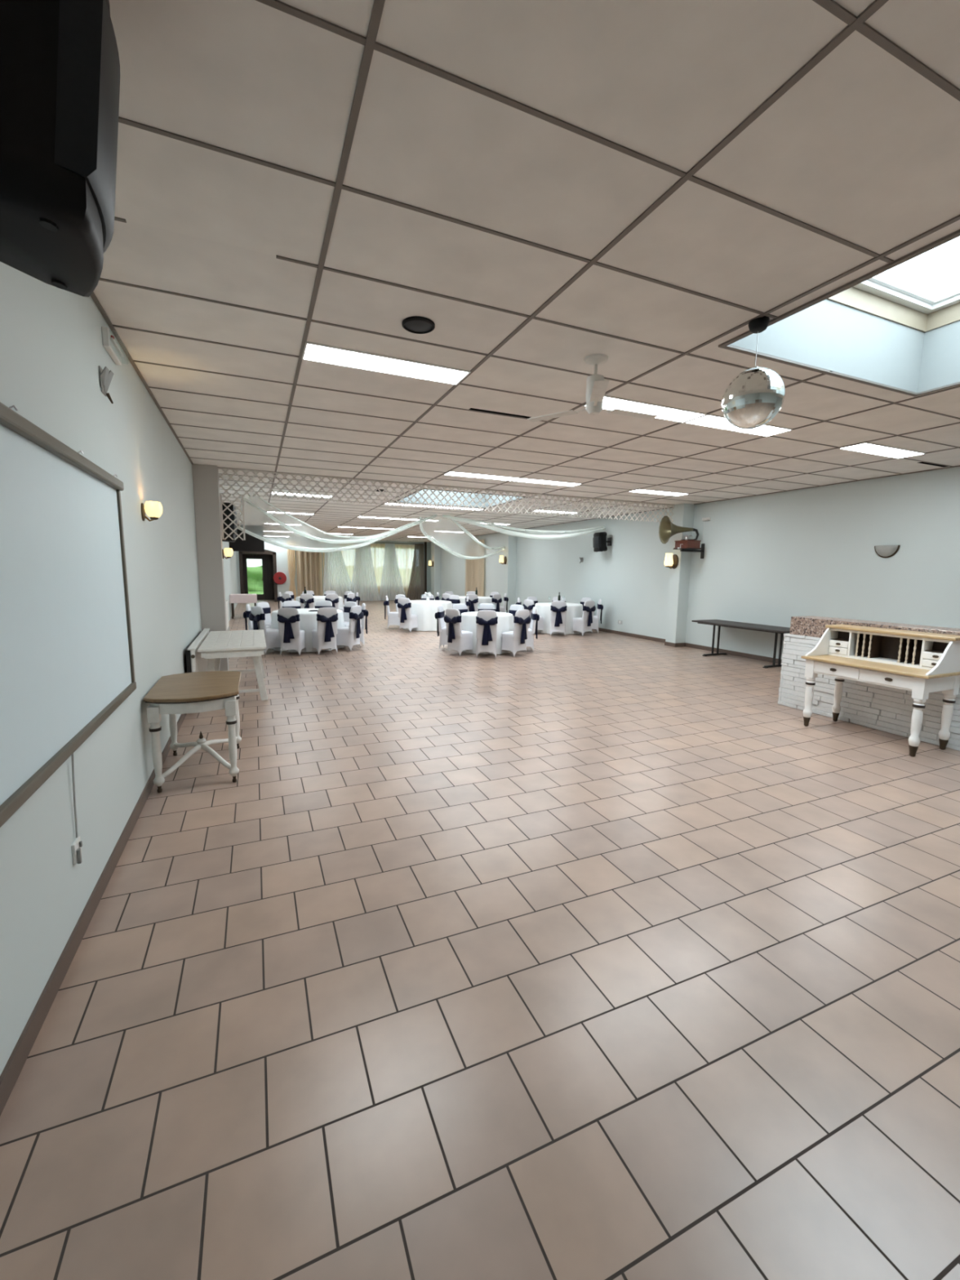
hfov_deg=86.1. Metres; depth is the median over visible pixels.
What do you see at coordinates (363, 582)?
sheer curtain
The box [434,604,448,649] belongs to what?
banquet chair
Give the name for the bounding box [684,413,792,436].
recessed light
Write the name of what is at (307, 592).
banquet chair
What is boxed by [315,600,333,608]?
banquet chair
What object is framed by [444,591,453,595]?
banquet chair
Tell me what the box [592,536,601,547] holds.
grille
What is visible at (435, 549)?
column
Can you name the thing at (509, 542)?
column
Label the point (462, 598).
tablecloth
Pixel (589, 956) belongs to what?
floor
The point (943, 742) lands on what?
furniture foot
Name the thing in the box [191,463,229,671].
pillar
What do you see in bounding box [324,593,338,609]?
banquet chair
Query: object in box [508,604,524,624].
banquet chair
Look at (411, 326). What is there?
grille
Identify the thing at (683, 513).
pillar
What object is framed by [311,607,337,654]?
banquet chair
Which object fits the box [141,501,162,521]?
wall sconce
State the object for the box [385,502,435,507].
recessed light
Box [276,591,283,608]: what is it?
banquet chair
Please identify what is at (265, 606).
banquet chair
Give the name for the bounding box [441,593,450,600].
banquet chair
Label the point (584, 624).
banquet chair
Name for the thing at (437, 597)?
banquet chair
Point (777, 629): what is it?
folding table
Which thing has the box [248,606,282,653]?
banquet chair
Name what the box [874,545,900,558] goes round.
wall sconce
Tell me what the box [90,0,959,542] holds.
ceiling
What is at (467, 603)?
banquet chair
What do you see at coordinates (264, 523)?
recessed light
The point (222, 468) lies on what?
lattice panel
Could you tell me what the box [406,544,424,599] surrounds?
curtain
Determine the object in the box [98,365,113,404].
wall sconce
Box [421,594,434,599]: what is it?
banquet chair
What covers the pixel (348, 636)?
banquet chair
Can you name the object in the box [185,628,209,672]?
radiator
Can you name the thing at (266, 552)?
door frame
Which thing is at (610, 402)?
recessed light
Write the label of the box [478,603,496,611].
banquet chair
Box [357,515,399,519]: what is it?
recessed light
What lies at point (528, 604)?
banquet chair
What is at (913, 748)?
furniture foot
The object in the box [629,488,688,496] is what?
recessed light
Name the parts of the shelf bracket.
shelf, arm, wall plate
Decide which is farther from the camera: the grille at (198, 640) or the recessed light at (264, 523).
the recessed light at (264, 523)
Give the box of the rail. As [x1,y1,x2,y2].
[285,539,423,544]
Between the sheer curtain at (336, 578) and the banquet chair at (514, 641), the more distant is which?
the sheer curtain at (336, 578)
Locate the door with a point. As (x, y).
(258, 569)
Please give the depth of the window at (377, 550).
26.73 m
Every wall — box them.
[0,262,237,1075]
[235,536,430,601]
[430,466,959,659]
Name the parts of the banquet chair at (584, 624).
sash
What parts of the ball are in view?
motor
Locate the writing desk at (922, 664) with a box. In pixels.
[800,624,959,756]
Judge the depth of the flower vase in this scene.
14.34 m
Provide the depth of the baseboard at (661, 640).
11.30 m
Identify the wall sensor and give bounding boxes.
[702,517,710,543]
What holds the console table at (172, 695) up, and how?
on the floor
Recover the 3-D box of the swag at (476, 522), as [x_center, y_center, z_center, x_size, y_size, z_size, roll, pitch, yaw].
[1.170,-3.024,13.788,4.410,0.632,0.312,1,8,0]
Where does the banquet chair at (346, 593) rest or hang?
on the floor
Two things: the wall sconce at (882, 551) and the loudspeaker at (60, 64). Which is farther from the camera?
the wall sconce at (882, 551)
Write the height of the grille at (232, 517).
0.414 m
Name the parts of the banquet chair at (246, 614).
sash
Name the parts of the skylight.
sash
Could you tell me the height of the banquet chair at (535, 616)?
0.902 m
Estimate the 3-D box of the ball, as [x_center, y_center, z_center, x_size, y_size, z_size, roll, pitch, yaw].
[1.651,-1.593,3.089,0.340,0.611,0.340,-3,8,-23]
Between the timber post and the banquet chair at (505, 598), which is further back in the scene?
the timber post
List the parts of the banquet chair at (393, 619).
sash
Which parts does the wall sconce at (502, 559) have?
lamp shade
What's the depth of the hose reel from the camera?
24.86 m
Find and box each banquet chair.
[243,604,271,648]
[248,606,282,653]
[255,601,271,628]
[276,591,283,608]
[277,607,306,654]
[280,592,291,602]
[282,600,301,608]
[284,591,294,600]
[299,593,314,608]
[302,591,314,595]
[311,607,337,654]
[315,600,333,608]
[324,591,336,595]
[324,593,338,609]
[336,604,364,650]
[338,592,356,615]
[343,591,352,606]
[343,601,356,625]
[344,603,368,644]
[355,591,359,605]
[383,595,399,628]
[394,594,405,612]
[397,597,417,631]
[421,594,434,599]
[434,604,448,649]
[435,591,439,599]
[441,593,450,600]
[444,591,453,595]
[444,608,472,656]
[448,595,460,605]
[452,603,467,615]
[465,594,478,612]
[465,596,471,612]
[466,591,475,595]
[475,609,497,657]
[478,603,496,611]
[489,591,498,597]
[491,594,502,612]
[499,592,508,613]
[501,608,531,656]
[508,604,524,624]
[515,597,521,604]
[523,599,543,631]
[526,606,539,651]
[527,596,537,605]
[550,600,566,635]
[551,596,565,601]
[572,600,595,635]
[580,597,591,605]
[591,599,603,632]
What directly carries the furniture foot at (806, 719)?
on the writing desk at (922, 664)
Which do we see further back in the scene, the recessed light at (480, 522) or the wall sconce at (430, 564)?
the wall sconce at (430, 564)
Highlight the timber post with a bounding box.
[424,542,426,592]
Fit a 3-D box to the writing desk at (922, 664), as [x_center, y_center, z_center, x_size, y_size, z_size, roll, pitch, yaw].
[3.960,0.447,5.145,0.630,1.085,1.150,-3,8,-23]
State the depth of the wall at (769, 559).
9.58 m
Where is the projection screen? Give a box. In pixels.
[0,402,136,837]
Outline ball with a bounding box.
[721,315,785,429]
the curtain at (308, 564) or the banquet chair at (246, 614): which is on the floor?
the banquet chair at (246, 614)
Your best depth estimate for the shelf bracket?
10.85 m
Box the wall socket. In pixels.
[71,836,82,864]
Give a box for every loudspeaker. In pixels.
[0,0,119,297]
[220,502,237,542]
[592,532,611,551]
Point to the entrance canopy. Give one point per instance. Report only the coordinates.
(251, 544)
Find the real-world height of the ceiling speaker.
0.018 m
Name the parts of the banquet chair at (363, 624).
sash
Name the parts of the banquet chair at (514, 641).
sash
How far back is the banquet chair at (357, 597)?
16.13 m
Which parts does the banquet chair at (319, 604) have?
sash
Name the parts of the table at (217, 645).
leg, leg, leg, leg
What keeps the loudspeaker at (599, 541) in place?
attached to the wall at (769, 559)
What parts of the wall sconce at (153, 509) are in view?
lamp shade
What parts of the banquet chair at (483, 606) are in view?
sash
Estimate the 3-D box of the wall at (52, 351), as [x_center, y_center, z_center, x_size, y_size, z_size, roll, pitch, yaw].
[-5.564,-1.428,10.570,0.150,3.114,30.400,-3,8,-23]
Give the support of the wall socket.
attached to the wall at (52, 351)
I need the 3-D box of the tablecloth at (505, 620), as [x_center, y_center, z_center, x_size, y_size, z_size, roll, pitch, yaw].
[0.132,-0.169,10.534,1.181,0.750,1.171,-3,8,-23]
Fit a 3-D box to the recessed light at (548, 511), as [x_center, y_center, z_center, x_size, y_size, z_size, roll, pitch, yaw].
[1.892,-3.200,12.827,1.184,0.012,0.300,-3,8,-23]
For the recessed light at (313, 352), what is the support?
in the ceiling
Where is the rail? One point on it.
(286, 540)
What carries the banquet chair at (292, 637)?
on the floor
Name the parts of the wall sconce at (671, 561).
lamp shade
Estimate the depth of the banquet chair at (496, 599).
16.17 m
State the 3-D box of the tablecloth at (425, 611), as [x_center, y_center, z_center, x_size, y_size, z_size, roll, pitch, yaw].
[-1.468,-0.710,14.408,1.456,0.750,1.455,-3,8,-23]
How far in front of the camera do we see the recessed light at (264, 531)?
20.94 m
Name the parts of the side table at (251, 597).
leg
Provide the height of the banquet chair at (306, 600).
0.902 m
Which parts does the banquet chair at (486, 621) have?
sash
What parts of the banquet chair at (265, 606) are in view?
sash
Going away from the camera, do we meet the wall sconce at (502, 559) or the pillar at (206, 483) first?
the pillar at (206, 483)
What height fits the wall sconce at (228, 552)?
0.168 m
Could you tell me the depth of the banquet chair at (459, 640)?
9.77 m
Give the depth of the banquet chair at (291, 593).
16.37 m
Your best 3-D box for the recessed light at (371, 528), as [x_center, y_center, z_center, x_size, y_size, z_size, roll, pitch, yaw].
[-3.379,-4.079,18.867,1.184,0.012,0.300,-3,8,-23]
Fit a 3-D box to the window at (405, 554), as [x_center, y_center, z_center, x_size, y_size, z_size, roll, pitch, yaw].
[-3.997,-3.691,27.348,1.020,2.722,0.077,-3,8,-23]
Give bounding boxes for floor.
[0,600,959,1279]
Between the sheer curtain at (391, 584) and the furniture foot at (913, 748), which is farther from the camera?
the sheer curtain at (391, 584)
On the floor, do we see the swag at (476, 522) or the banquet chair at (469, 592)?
the banquet chair at (469, 592)
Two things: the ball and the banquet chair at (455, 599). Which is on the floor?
the banquet chair at (455, 599)
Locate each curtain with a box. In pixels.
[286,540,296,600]
[295,540,322,596]
[322,542,351,600]
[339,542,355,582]
[350,542,380,600]
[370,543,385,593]
[378,542,406,600]
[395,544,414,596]
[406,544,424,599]
[465,539,484,596]
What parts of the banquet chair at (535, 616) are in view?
sash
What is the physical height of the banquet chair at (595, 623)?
0.902 m
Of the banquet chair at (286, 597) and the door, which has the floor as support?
the banquet chair at (286, 597)
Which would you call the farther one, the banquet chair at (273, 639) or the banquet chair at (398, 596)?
the banquet chair at (398, 596)
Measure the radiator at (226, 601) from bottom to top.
0.800 m
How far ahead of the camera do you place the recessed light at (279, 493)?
10.44 m
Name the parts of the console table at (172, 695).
leg, leg, moulding, leg, leg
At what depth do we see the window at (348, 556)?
26.13 m
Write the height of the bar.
1.115 m
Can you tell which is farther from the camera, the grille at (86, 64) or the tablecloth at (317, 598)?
the tablecloth at (317, 598)
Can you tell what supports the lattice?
attached to the pillar at (206, 483)
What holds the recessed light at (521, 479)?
in the ceiling
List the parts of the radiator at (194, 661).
panel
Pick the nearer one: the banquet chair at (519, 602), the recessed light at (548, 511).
the recessed light at (548, 511)
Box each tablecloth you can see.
[270,608,344,652]
[295,595,343,608]
[402,600,452,631]
[458,595,492,611]
[461,611,514,654]
[534,602,582,634]
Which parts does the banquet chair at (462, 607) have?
sash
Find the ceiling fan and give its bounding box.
[526,353,657,422]
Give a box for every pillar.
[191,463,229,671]
[665,503,694,643]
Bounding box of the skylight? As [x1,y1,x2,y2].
[730,275,959,392]
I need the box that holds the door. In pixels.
[242,554,274,599]
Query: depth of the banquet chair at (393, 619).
14.10 m
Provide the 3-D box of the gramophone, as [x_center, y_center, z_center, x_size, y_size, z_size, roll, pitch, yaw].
[4.243,-2.248,10.783,0.774,0.687,0.578,0,8,-4]
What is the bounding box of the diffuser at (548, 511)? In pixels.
[535,510,576,513]
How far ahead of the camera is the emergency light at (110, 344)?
3.11 m
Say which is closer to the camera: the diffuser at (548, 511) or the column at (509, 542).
the diffuser at (548, 511)
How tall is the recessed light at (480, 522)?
0.012 m
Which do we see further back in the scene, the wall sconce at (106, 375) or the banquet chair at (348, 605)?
the banquet chair at (348, 605)
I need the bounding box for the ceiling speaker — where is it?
[401,315,435,333]
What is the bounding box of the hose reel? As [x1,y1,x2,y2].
[273,572,286,584]
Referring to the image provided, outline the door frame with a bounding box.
[238,549,277,601]
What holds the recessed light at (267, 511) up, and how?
in the ceiling
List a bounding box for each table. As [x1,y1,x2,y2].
[142,671,241,792]
[197,629,267,700]
[229,593,257,618]
[691,619,790,668]
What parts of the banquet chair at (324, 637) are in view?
sash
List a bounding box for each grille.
[53,0,119,253]
[187,628,209,650]
[229,509,237,535]
[404,320,432,332]
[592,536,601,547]
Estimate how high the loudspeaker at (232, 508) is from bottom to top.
0.640 m
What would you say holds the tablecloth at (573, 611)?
on the round table
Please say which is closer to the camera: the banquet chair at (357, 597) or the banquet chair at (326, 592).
the banquet chair at (357, 597)
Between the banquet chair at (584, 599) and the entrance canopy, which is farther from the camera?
the entrance canopy
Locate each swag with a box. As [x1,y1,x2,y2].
[237,491,437,552]
[418,515,505,559]
[442,514,604,539]
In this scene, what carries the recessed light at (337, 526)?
in the ceiling
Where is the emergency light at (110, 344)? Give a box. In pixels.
[101,326,123,365]
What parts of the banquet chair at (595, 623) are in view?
sash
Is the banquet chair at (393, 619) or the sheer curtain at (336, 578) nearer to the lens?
the banquet chair at (393, 619)
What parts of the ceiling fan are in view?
blade, rod, blade, blade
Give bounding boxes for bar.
[777,615,959,751]
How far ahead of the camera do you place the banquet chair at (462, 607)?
11.21 m
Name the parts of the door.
glass pane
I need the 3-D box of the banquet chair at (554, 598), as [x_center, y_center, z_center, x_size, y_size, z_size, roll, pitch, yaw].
[2.282,-0.801,14.920,0.405,0.902,0.489,2,8,9]
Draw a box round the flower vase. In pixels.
[424,591,431,601]
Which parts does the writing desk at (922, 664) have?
leg, panel, drawer, leg, drawer, drawer, drawer, pull, leg, drawer, drawer, panel, leg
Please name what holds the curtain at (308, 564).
hanging from the rail
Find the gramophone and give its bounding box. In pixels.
[658,515,701,549]
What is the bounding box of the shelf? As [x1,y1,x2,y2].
[825,624,959,640]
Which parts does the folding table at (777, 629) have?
post, post, frame, post, post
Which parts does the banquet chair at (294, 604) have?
sash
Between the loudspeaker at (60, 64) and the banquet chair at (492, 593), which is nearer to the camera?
the loudspeaker at (60, 64)
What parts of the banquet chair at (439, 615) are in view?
sash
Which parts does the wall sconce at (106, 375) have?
plate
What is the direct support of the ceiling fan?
hanging from the ceiling
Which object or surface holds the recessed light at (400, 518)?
in the ceiling
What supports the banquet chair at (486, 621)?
on the floor
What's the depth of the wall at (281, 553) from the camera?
25.06 m
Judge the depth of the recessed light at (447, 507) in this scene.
12.30 m
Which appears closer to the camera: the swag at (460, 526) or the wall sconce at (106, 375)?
the wall sconce at (106, 375)
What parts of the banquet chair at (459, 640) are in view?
sash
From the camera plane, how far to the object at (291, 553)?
25.06 m
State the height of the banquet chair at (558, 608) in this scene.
0.902 m
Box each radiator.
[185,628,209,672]
[225,600,229,631]
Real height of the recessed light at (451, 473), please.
0.012 m
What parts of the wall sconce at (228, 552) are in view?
lamp shade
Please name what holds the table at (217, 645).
on the floor
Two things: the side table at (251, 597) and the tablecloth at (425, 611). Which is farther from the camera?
the side table at (251, 597)
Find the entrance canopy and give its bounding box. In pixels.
[229,524,264,551]
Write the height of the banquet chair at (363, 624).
0.902 m
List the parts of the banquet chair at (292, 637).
sash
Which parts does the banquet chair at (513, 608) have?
sash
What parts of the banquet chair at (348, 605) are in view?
sash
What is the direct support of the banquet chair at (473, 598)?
on the floor
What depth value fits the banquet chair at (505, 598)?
16.86 m
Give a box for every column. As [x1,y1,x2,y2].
[431,541,440,599]
[502,529,516,613]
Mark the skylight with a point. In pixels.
(879, 329)
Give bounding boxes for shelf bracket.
[672,543,704,558]
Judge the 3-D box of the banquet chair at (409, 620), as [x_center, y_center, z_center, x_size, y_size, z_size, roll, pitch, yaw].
[-1.909,-0.669,13.537,0.405,0.902,0.489,5,9,27]
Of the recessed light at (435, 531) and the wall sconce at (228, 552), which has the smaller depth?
the wall sconce at (228, 552)
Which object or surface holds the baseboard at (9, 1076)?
attached to the wall at (52, 351)
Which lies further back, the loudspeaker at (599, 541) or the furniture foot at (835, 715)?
the loudspeaker at (599, 541)
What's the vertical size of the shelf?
0.030 m
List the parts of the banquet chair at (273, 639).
sash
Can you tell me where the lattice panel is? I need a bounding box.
[217,467,674,522]
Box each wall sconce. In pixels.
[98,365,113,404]
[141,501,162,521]
[222,547,233,559]
[428,560,433,566]
[498,555,506,564]
[663,552,678,568]
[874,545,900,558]
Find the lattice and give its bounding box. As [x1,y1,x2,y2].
[219,493,245,540]
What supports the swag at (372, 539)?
hanging from the ceiling
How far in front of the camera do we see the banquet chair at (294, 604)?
11.47 m
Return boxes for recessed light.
[263,530,292,532]
[264,523,301,525]
[266,511,314,515]
[271,491,332,497]
[302,341,471,385]
[337,526,372,528]
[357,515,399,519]
[370,528,393,529]
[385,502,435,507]
[400,518,439,521]
[435,506,484,510]
[435,530,462,533]
[443,471,519,480]
[480,522,511,524]
[512,477,582,486]
[533,509,577,514]
[582,395,706,422]
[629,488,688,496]
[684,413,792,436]
[838,442,925,458]
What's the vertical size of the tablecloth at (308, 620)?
0.750 m
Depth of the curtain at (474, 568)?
22.00 m
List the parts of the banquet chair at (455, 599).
sash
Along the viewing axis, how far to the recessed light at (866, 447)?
6.12 m
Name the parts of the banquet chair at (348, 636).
sash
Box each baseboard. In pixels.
[0,713,186,1115]
[593,627,782,663]
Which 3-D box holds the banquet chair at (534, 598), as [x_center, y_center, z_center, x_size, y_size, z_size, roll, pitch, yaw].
[1.587,-0.787,14.751,0.405,0.902,0.489,-5,9,-36]

